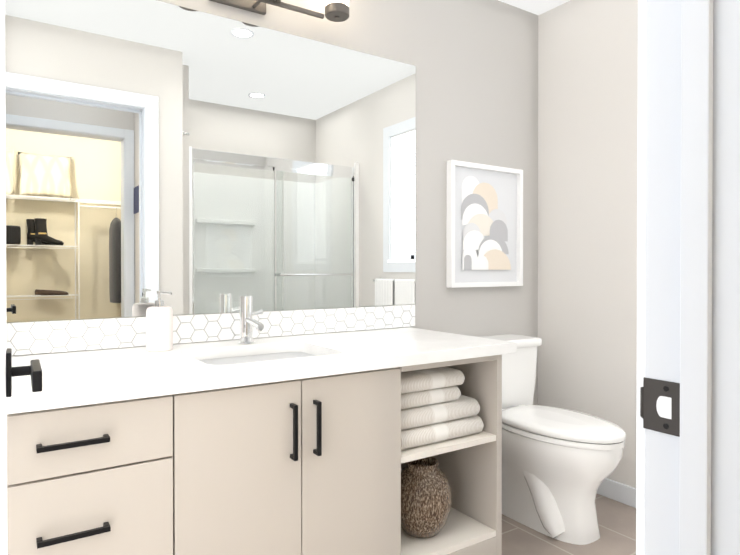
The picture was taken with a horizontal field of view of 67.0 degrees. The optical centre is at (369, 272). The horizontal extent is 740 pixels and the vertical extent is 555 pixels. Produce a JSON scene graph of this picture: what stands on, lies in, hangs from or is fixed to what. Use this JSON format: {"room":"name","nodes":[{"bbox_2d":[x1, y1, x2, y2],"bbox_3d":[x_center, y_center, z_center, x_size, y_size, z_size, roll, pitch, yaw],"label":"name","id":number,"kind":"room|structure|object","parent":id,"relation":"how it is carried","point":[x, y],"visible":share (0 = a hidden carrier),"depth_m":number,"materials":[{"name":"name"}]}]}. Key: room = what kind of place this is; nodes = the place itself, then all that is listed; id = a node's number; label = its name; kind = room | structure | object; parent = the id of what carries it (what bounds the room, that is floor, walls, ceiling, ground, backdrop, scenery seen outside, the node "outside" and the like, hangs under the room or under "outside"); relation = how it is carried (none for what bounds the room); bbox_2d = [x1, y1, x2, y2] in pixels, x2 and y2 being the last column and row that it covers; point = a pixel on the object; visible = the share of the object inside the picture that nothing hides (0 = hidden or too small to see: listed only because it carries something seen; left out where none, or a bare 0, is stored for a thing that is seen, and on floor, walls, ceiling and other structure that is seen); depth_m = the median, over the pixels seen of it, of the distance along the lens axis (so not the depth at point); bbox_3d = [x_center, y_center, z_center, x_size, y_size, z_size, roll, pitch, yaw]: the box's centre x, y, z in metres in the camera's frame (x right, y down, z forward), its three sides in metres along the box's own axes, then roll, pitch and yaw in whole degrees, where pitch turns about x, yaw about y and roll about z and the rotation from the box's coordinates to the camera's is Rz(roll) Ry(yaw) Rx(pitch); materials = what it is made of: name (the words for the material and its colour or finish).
{"room":"bathroom","nodes":[
{"label":"bathroom","id":0,"kind":"room"},
{"bbox_2d":[7,0,537,404],"bbox_3d":[-0.136,-0.151,2.385,2.910,2.441,0.120,0,0,-34],"label":"wall","id":1,"kind":"structure","parent":0,"point":[475,62],"depth_m":2.67,"materials":[{"name":"grey paint"}]},
{"bbox_2d":[5,0,415,321],"bbox_3d":[-0.503,-0.391,2.064,1.698,1.077,0.005,0,0,-34],"label":"mirror","id":2,"kind":"object","parent":1,"relation":"attached to","point":[195,161],"visible":1,"depth_m":1.98,"materials":[{"name":"silver mirror"}]},
{"bbox_2d":[7,304,414,355],"bbox_3d":[-0.503,0.199,2.068,1.698,0.100,0.007,0,0,-34],"label":"backsplash","id":3,"kind":"structure","parent":1,"relation":"attached to","point":[36,337],"depth_m":1.99,"materials":[{"name":"white tile"}]},
{"bbox_2d":[209,0,348,21],"bbox_3d":[-0.456,-1.091,1.976,0.873,0.228,0.196,0,0,-34],"label":"sconce","id":4,"kind":"object","parent":1,"relation":"attached to","point":[336,10],"visible":1,"depth_m":2.11,"materials":[{"name":"brown metal"}]},
{"bbox_2d":[446,160,522,287],"bbox_3d":[0.575,-0.229,2.762,0.490,0.598,0.035,0,0,-34],"label":"picture frame","id":5,"kind":"object","parent":1,"relation":"attached to","point":[484,232],"visible":0.98,"depth_m":2.75,"materials":[{"name":"white wood"}]},
{"bbox_2d":[498,0,569,14],"bbox_3d":[0.630,-1.405,0.143,4.100,0.100,4.690,0,0,-34],"label":"ceiling","id":6,"kind":"structure","parent":0,"point":[537,7],"depth_m":2.87,"materials":[{"name":"white paint"}]},
{"bbox_2d":[502,494,635,554],"bbox_3d":[0.630,1.136,0.161,4.100,0.100,4.690,0,0,-34],"label":"floor","id":7,"kind":"structure","parent":0,"point":[617,524],"depth_m":2.25,"materials":[{"name":"tile"}]},
{"bbox_2d":[7,351,514,554],"bbox_3d":[-0.360,0.682,1.785,1.610,0.785,0.640,0,0,-34],"label":"bathroom vanity","id":8,"kind":"object","parent":7,"relation":"on","point":[286,445],"depth_m":1.47,"materials":[{"name":"beige wood"}]},
{"bbox_2d":[7,327,516,406],"bbox_3d":[-0.342,0.271,1.802,1.671,0.037,0.627,0,0,-34],"label":"countertop","id":9,"kind":"structure","parent":8,"relation":"on","point":[120,371],"depth_m":1.61,"materials":[{"name":"white stone"}]},
{"bbox_2d":[146,290,172,351],"bbox_3d":[-0.681,0.155,1.810,0.082,0.193,0.085,0,0,-34],"label":"soap dispenser","id":10,"kind":"object","parent":9,"relation":"on","point":[159,326],"visible":1,"depth_m":1.78,"materials":[{"name":"white ceramic"}]},
{"bbox_2d":[238,296,263,343],"bbox_3d":[-0.395,0.167,1.941,0.089,0.168,0.165,0,0,-34],"label":"faucet","id":11,"kind":"object","parent":9,"relation":"on","point":[248,322],"visible":1,"depth_m":1.96,"materials":[{"name":"silver metal"}]},
{"bbox_2d":[195,347,326,362],"bbox_3d":[-0.345,0.353,1.782,0.490,0.151,0.401,0,0,-34],"label":"sink","id":12,"kind":"object","parent":9,"relation":"in","point":[268,352],"depth_m":1.95,"materials":[{"name":"white ceramic"}]},
{"bbox_2d":[401,457,451,538],"bbox_3d":[0.183,0.790,1.977,0.214,0.249,0.214,0,0,-34],"label":"vase","id":13,"kind":"object","parent":8,"relation":"in","point":[426,498],"visible":0.9,"depth_m":1.90,"materials":[{"name":"wicker"}]},
{"bbox_2d":[401,367,483,449],"bbox_3d":[0.121,0.459,2.081,0.370,0.230,0.478,0,0,-34],"label":"towel stack","id":14,"kind":"object","parent":8,"relation":"in","point":[436,406],"visible":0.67,"depth_m":1.89,"materials":[{"name":"white fabric"}]},
{"bbox_2d":[482,334,625,544],"bbox_3d":[0.744,0.694,2.439,0.452,0.754,0.757,0,0,-34],"label":"toilet","id":15,"kind":"object","parent":7,"relation":"on","point":[559,465],"visible":0.77,"depth_m":2.26,"materials":[{"name":"white ceramic"}]},
{"bbox_2d":[538,0,637,487],"bbox_3d":[1.728,-0.147,1.952,0.220,2.441,2.662,0,0,-34],"label":"wall","id":16,"kind":"structure","parent":0,"point":[587,179],"depth_m":2.74,"materials":[{"name":"white paint"}]},
{"bbox_2d":[597,478,635,507],"bbox_3d":[1.393,1.027,2.256,0.012,0.088,1.800,0,0,-34],"label":"baseboard","id":17,"kind":"structure","parent":16,"relation":"attached to","point":[617,491],"depth_m":2.59,"materials":[{"name":"white wood"}]},
{"bbox_3d":[-0.454,-0.134,0.136,2.275,2.441,0.121,0,0,-34],"label":"wall","id":18,"kind":"structure","parent":0,"visible":0},
{"bbox_2d":[0,0,41,554],"bbox_3d":[-0.460,0.058,0.676,0.138,2.032,0.786,0,0,-34],"label":"door","id":19,"kind":"structure","parent":18,"relation":"in","point":[8,371],"depth_m":0.84,"materials":[{"name":"white"}]},
{"bbox_2d":[636,0,739,554],"bbox_3d":[0.084,0.017,0.493,0.939,2.133,0.153,0,0,-34],"label":"door frame","id":20,"kind":"structure","parent":18,"relation":"attached to","point":[692,348],"depth_m":0.70,"materials":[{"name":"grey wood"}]},
{"bbox_2d":[640,377,679,436],"bbox_3d":[0.386,0.177,0.742,0.009,0.069,0.058,0,0,-34],"label":"strike plate","id":21,"kind":"object","parent":20,"relation":"attached to","point":[659,405],"visible":1,"depth_m":0.74,"materials":[{"name":"brown metal"}]}
]}

